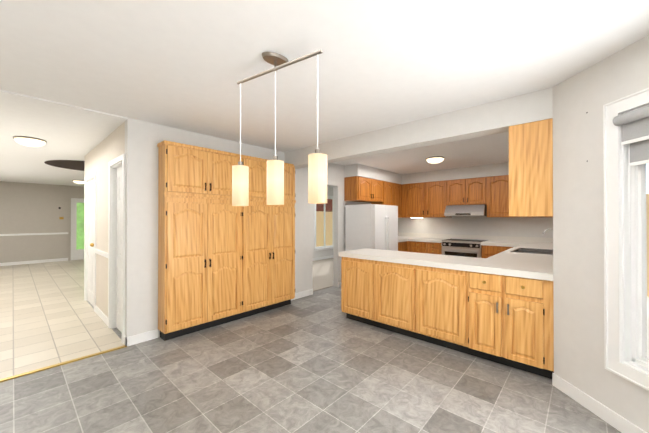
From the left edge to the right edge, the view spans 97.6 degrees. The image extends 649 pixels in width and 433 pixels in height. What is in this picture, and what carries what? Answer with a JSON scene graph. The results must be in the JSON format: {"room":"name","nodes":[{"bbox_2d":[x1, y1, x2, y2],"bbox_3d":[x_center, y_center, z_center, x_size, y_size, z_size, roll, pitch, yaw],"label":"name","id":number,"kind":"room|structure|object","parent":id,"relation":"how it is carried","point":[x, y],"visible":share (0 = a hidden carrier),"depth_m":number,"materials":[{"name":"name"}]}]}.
{"room":"kitchen","nodes":[
{"label":"kitchen","id":0,"kind":"room"},
{"bbox_2d":[0,286,620,432],"bbox_3d":[-1.532,1.478,6.609,14.440,0.080,10.540,0,0,42],"label":"floor","id":1,"kind":"structure","parent":0,"point":[318,361],"depth_m":2.35,"materials":[{"name":"tile"}]},
{"bbox_2d":[0,259,126,381],"bbox_3d":[-5.141,1.432,6.514,8.990,0.011,5.300,0,0,42],"label":"hall floor","id":2,"kind":"structure","parent":1,"relation":"on","point":[50,318],"depth_m":3.86,"materials":[{"name":"tile"}]},
{"bbox_2d":[157,140,244,340],"bbox_3d":[-1.551,0.279,3.634,0.238,2.288,0.970,0,0,42],"label":"tall cabinet","id":3,"kind":"object","parent":1,"relation":"on","point":[222,259],"depth_m":3.47,"materials":[{"name":"brown wood"}]},
{"bbox_2d":[245,156,295,316],"bbox_3d":[-0.896,0.283,4.354,0.238,2.288,0.977,0,0,42],"label":"tall cabinet","id":4,"kind":"object","parent":1,"relation":"on","point":[269,229],"depth_m":4.24,"materials":[{"name":"brown wood"}]},
{"bbox_2d":[339,254,366,323],"bbox_3d":[0.670,0.987,3.997,0.618,0.875,0.642,0,0,42],"label":"base cabinet","id":5,"kind":"object","parent":1,"relation":"on","point":[353,270],"depth_m":3.82,"materials":[{"name":"brown wood"}]},
{"bbox_2d":[345,204,397,250],"bbox_3d":[1.028,0.592,6.000,0.770,1.685,0.920,0,0,42],"label":"fridge","id":6,"kind":"object","parent":1,"relation":"on","point":[372,226],"visible":0.46,"depth_m":5.70,"materials":[{"name":"white metal"}]},
{"bbox_2d":[367,258,406,335],"bbox_3d":[1.045,0.985,3.655,0.705,0.875,0.642,0,0,42],"label":"base cabinet","id":7,"kind":"object","parent":1,"relation":"on","point":[386,281],"depth_m":3.48,"materials":[{"name":"brown wood"}]},
{"bbox_2d":[411,242,422,253],"bbox_3d":[2.371,1.001,6.779,0.363,0.875,0.649,0,0,42],"label":"base cabinet","id":8,"kind":"object","parent":1,"relation":"on","point":[417,246],"depth_m":6.54,"materials":[{"name":"brown wood"}]},
{"bbox_2d":[407,262,454,349],"bbox_3d":[1.448,0.983,3.289,0.689,0.875,0.642,0,0,42],"label":"base cabinet","id":9,"kind":"object","parent":1,"relation":"on","point":[430,289],"depth_m":3.12,"materials":[{"name":"brown wood"}]},
{"bbox_2d":[423,242,441,253],"bbox_3d":[2.632,1.000,6.541,0.343,0.875,0.649,0,0,42],"label":"base cabinet","id":10,"kind":"object","parent":1,"relation":"on","point":[428,247],"depth_m":6.32,"materials":[{"name":"brown wood"}]},
{"bbox_2d":[407,238,449,241],"bbox_3d":[2.230,0.535,6.905,1.425,0.060,0.657,0,0,42],"label":"countertop","id":11,"kind":"structure","parent":10,"relation":"on","point":[408,239],"depth_m":6.53,"materials":[{"name":"grey stone"}]},
{"bbox_2d":[441,238,487,257],"bbox_3d":[3.024,0.963,6.133,0.776,0.945,0.680,0,0,42],"label":"range","id":12,"kind":"object","parent":1,"relation":"on","point":[462,247],"visible":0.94,"depth_m":5.94,"materials":[{"name":"silver metal"}]},
{"bbox_2d":[481,246,510,257],"bbox_3d":[3.593,0.996,5.666,0.688,0.875,0.649,0,0,42],"label":"base cabinet","id":13,"kind":"object","parent":1,"relation":"on","point":[486,251],"depth_m":5.55,"materials":[{"name":"brown wood"}]},
{"bbox_2d":[481,242,518,245],"bbox_3d":[3.579,0.528,5.676,0.658,0.060,0.657,0,0,42],"label":"countertop","id":14,"kind":"structure","parent":13,"relation":"on","point":[482,243],"depth_m":5.51,"materials":[{"name":"grey stone"}]},
{"bbox_2d":[511,242,552,253],"bbox_3d":[3.780,0.524,4.919,0.658,0.060,1.506,0,0,42],"label":"countertop","id":15,"kind":"structure","parent":13,"relation":"on","point":[537,245],"depth_m":4.95,"materials":[{"name":"grey stone"}]},
{"bbox_2d":[455,270,553,378],"bbox_3d":[1.875,0.981,2.899,0.758,0.875,0.642,0,0,42],"label":"base cabinet","id":16,"kind":"object","parent":1,"relation":"on","point":[494,302],"depth_m":2.64,"materials":[{"name":"brown wood"}]},
{"bbox_2d":[339,250,552,277],"bbox_3d":[1.295,0.516,3.445,2.348,0.060,0.680,0,0,42],"label":"countertop","id":17,"kind":"structure","parent":16,"relation":"on","point":[492,265],"depth_m":3.10,"materials":[{"name":"white stone"}]},
{"bbox_2d":[491,250,552,261],"bbox_3d":[2.468,0.517,3.479,0.658,0.060,0.950,0,0,42],"label":"countertop","id":18,"kind":"structure","parent":16,"relation":"on","point":[514,257],"depth_m":3.51,"materials":[{"name":"grey stone"}]},
{"bbox_2d":[510,248,552,254],"bbox_3d":[3.031,0.579,4.094,0.480,0.190,0.760,0,0,42],"label":"sink","id":19,"kind":"object","parent":18,"relation":"in","point":[535,251],"visible":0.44,"depth_m":4.15,"materials":[{"name":"silver metal"}]},
{"bbox_2d":[0,35,648,432],"bbox_3d":[-1.532,0.178,6.615,14.440,2.520,10.540,0,0,42],"label":"wall","id":20,"kind":"structure","parent":0,"point":[576,219],"depth_m":3.17,"materials":[{"name":"grey paint"}]},
{"bbox_2d":[71,198,83,259],"bbox_3d":[-8.236,0.406,9.879,0.050,2.098,0.896,0,0,42],"label":"front door","id":21,"kind":"structure","parent":20,"relation":"in","point":[77,254],"depth_m":9.62,"materials":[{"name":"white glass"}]},
{"bbox_2d":[88,179,93,306],"bbox_3d":[-3.781,0.405,4.590,0.770,2.030,0.111,0,0,42],"label":"hall door","id":22,"kind":"structure","parent":20,"relation":"in","point":[91,241],"depth_m":4.66,"materials":[{"name":"white wood"}]},
{"bbox_2d":[116,166,121,332],"bbox_3d":[-2.457,0.389,3.482,0.580,2.050,0.038,0,0,42],"label":"closet door","id":23,"kind":"structure","parent":20,"relation":"in","point":[119,259],"depth_m":3.57,"materials":[{"name":"white wood"}]},
{"bbox_2d":[312,258,332,291],"bbox_3d":[0.193,1.439,7.946,2.750,0.012,6.000,0,0,42],"label":"wall panel","id":24,"kind":"object","parent":20,"relation":"attached to","point":[322,273],"visible":0.14,"depth_m":7.07,"materials":[{"name":"white paint"}]},
{"bbox_2d":[0,88,648,432],"bbox_3d":[-1.528,0.333,6.611,14.211,2.210,10.300,0,0,42],"label":"trim","id":25,"kind":"structure","parent":20,"relation":"attached to","point":[618,361],"depth_m":1.92,"materials":[{"name":"white wood"}]},
{"bbox_2d":[316,197,332,247],"bbox_3d":[0.003,0.180,9.883,0.050,1.750,1.000,0,0,42],"label":"room window","id":26,"kind":"structure","parent":20,"relation":"in","point":[325,222],"depth_m":9.88,"materials":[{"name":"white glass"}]},
{"bbox_2d":[344,176,374,201],"bbox_3d":[0.736,-0.590,6.070,0.349,0.490,0.560,0,0,42],"label":"upper cabinet","id":27,"kind":"object","parent":20,"relation":"attached to","point":[356,188],"depth_m":5.91,"materials":[{"name":"brown wood"}]},
{"bbox_2d":[375,179,382,201],"bbox_3d":[1.039,-0.588,6.402,0.349,0.490,0.561,0,0,42],"label":"upper cabinet","id":28,"kind":"object","parent":20,"relation":"attached to","point":[378,183],"depth_m":6.35,"materials":[{"name":"brown wood"}]},
{"bbox_2d":[371,182,394,205],"bbox_3d":[1.384,-0.411,6.780,0.349,0.840,0.464,0,0,42],"label":"upper cabinet","id":29,"kind":"object","parent":20,"relation":"attached to","point":[388,187],"depth_m":6.65,"materials":[{"name":"brown wood"}]},
{"bbox_2d":[395,183,402,217],"bbox_3d":[1.653,-0.409,7.076,0.349,0.840,0.534,0,0,42],"label":"upper cabinet","id":30,"kind":"object","parent":20,"relation":"attached to","point":[398,187],"depth_m":7.07,"materials":[{"name":"brown wood"}]},
{"bbox_2d":[403,182,422,217],"bbox_3d":[2.282,-0.410,7.071,0.632,0.840,0.348,0,0,42],"label":"upper cabinet","id":31,"kind":"object","parent":20,"relation":"attached to","point":[413,192],"depth_m":6.94,"materials":[{"name":"brown wood"}]},
{"bbox_2d":[423,180,451,217],"bbox_3d":[2.716,-0.412,6.676,0.542,0.840,0.348,0,0,42],"label":"upper cabinet","id":32,"kind":"object","parent":20,"relation":"attached to","point":[436,195],"depth_m":6.57,"materials":[{"name":"brown wood"}]},
{"bbox_2d":[444,205,486,215],"bbox_3d":[3.111,-0.139,6.213,0.780,0.240,0.498,0,0,42],"label":"range hood","id":33,"kind":"object","parent":32,"relation":"attached to","point":[466,210],"visible":0.94,"depth_m":6.03,"materials":[{"name":"silver metal"}]},
{"bbox_2d":[451,179,462,205],"bbox_3d":[3.040,-0.548,6.382,0.461,0.570,0.348,0,0,42],"label":"upper cabinet","id":34,"kind":"object","parent":20,"relation":"attached to","point":[456,185],"depth_m":6.26,"materials":[{"name":"brown wood"}]},
{"bbox_2d":[463,178,486,204],"bbox_3d":[3.293,-0.549,6.151,0.454,0.570,0.348,0,0,42],"label":"upper cabinet","id":35,"kind":"object","parent":20,"relation":"attached to","point":[474,189],"depth_m":6.01,"materials":[{"name":"brown wood"}]},
{"bbox_2d":[398,234,552,241],"bbox_3d":[3.214,0.452,6.441,3.507,0.100,0.018,0,0,42],"label":"backsplash","id":36,"kind":"structure","parent":20,"relation":"attached to","point":[490,238],"depth_m":6.21,"materials":[{"name":"grey stone"}]},
{"bbox_2d":[487,175,506,216],"bbox_3d":[3.643,-0.416,5.831,0.606,0.840,0.348,0,0,42],"label":"upper cabinet","id":37,"kind":"object","parent":20,"relation":"attached to","point":[496,185],"depth_m":5.74,"materials":[{"name":"brown wood"}]},
{"bbox_2d":[507,118,552,216],"bbox_3d":[2.032,-0.424,2.752,0.318,0.833,0.620,0,0,42],"label":"upper cabinet","id":38,"kind":"object","parent":20,"relation":"attached to","point":[530,177],"depth_m":2.52,"materials":[{"name":"brown wood"}]},
{"bbox_2d":[631,164,648,367],"bbox_3d":[2.068,0.130,1.332,0.065,1.616,1.064,0,0,-3],"label":"bay window","id":39,"kind":"structure","parent":20,"relation":"in","point":[639,263],"depth_m":1.83,"materials":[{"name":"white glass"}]},
{"bbox_2d":[613,106,648,257],"bbox_3d":[1.975,-0.203,1.329,0.111,0.926,1.078,0,0,-3],"label":"window blind","id":40,"kind":"object","parent":39,"relation":"attached to","point":[635,129],"visible":0.96,"depth_m":1.79,"materials":[{"name":"fabric"}]},
{"bbox_2d":[0,0,648,186],"bbox_3d":[-1.532,-1.122,6.622,14.440,0.119,10.540,0,0,42],"label":"ceiling","id":41,"kind":"structure","parent":0,"point":[80,80],"depth_m":2.08,"materials":[{"name":"paint"}]},
{"bbox_2d":[13,136,46,146],"bbox_3d":[-4.082,-1.061,3.940,0.323,0.153,0.323,0,0,42],"label":"light","id":42,"kind":"object","parent":41,"relation":"attached to","point":[30,141],"visible":0.75,"depth_m":3.86,"materials":[{"name":"white glass"}]},
{"bbox_2d":[73,180,83,183],"bbox_3d":[-7.094,-1.038,8.237,0.323,0.153,0.323,0,0,42],"label":"light","id":43,"kind":"object","parent":41,"relation":"attached to","point":[79,181],"visible":0.6,"depth_m":8.13,"materials":[{"name":"white glass"}]},
{"bbox_2d":[232,49,326,205],"bbox_3d":[-0.341,-0.596,1.971,0.819,1.019,0.240,0,0,42],"label":"pendant light","id":44,"kind":"object","parent":41,"relation":"hanging from","point":[317,176],"visible":1,"depth_m":1.92,"materials":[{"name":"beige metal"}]},
{"bbox_2d":[344,162,508,183],"bbox_3d":[2.475,-0.963,5.623,3.530,0.248,2.240,0,0,42],"label":"bulkhead","id":45,"kind":"object","parent":41,"relation":"attached to","point":[488,170],"visible":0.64,"depth_m":6.20,"materials":[{"name":"grey paint"}]},
{"bbox_2d":[426,156,444,163],"bbox_3d":[2.044,-1.069,5.246,0.323,0.153,0.323,0,0,42],"label":"light","id":46,"kind":"object","parent":41,"relation":"attached to","point":[435,159],"visible":0.83,"depth_m":5.15,"materials":[{"name":"white glass"}]},
{"bbox_2d":[398,238,406,241],"bbox_3d":[1.499,0.533,6.673,0.657,0.060,0.670,0,0,42],"label":"countertop","id":47,"kind":"structure","parent":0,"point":[399,239],"depth_m":6.55,"materials":[{"name":"grey stone"}]},
{"bbox_2d":[284,87,552,168],"bbox_3d":[0.701,-0.967,3.675,3.530,0.260,0.210,0,0,42],"label":"header beam","id":48,"kind":"structure","parent":0,"point":[494,117],"depth_m":3.05,"materials":[{"name":"grey paint"}]},
{"label":"outside","id":49,"kind":"structure","parent":0,"visible":0},
{"bbox_2d":[76,203,648,357],"bbox_3d":[1.039,-0.131,7.657,27.000,3.850,15.300,0,0,42],"label":"ground","id":50,"kind":"structure","parent":49,"point":[79,242],"depth_m":10.95,"materials":[{"name":"green plant"}]},
{"bbox_2d":[316,199,331,211],"bbox_3d":[3.206,-1.382,12.317,13.340,6.300,13.500,0,0,42],"label":"brick house","id":51,"kind":"structure","parent":50,"relation":"on","point":[328,206],"depth_m":18.62,"materials":[{"name":"brown brick"}]},
{"bbox_2d":[316,194,648,296],"bbox_3d":[5.750,0.620,7.948,16.430,2.250,10.880,0,0,42],"label":"fence","id":52,"kind":"object","parent":50,"relation":"on","point":[319,219],"depth_m":13.53,"materials":[{"name":"brown wood"}]}
]}

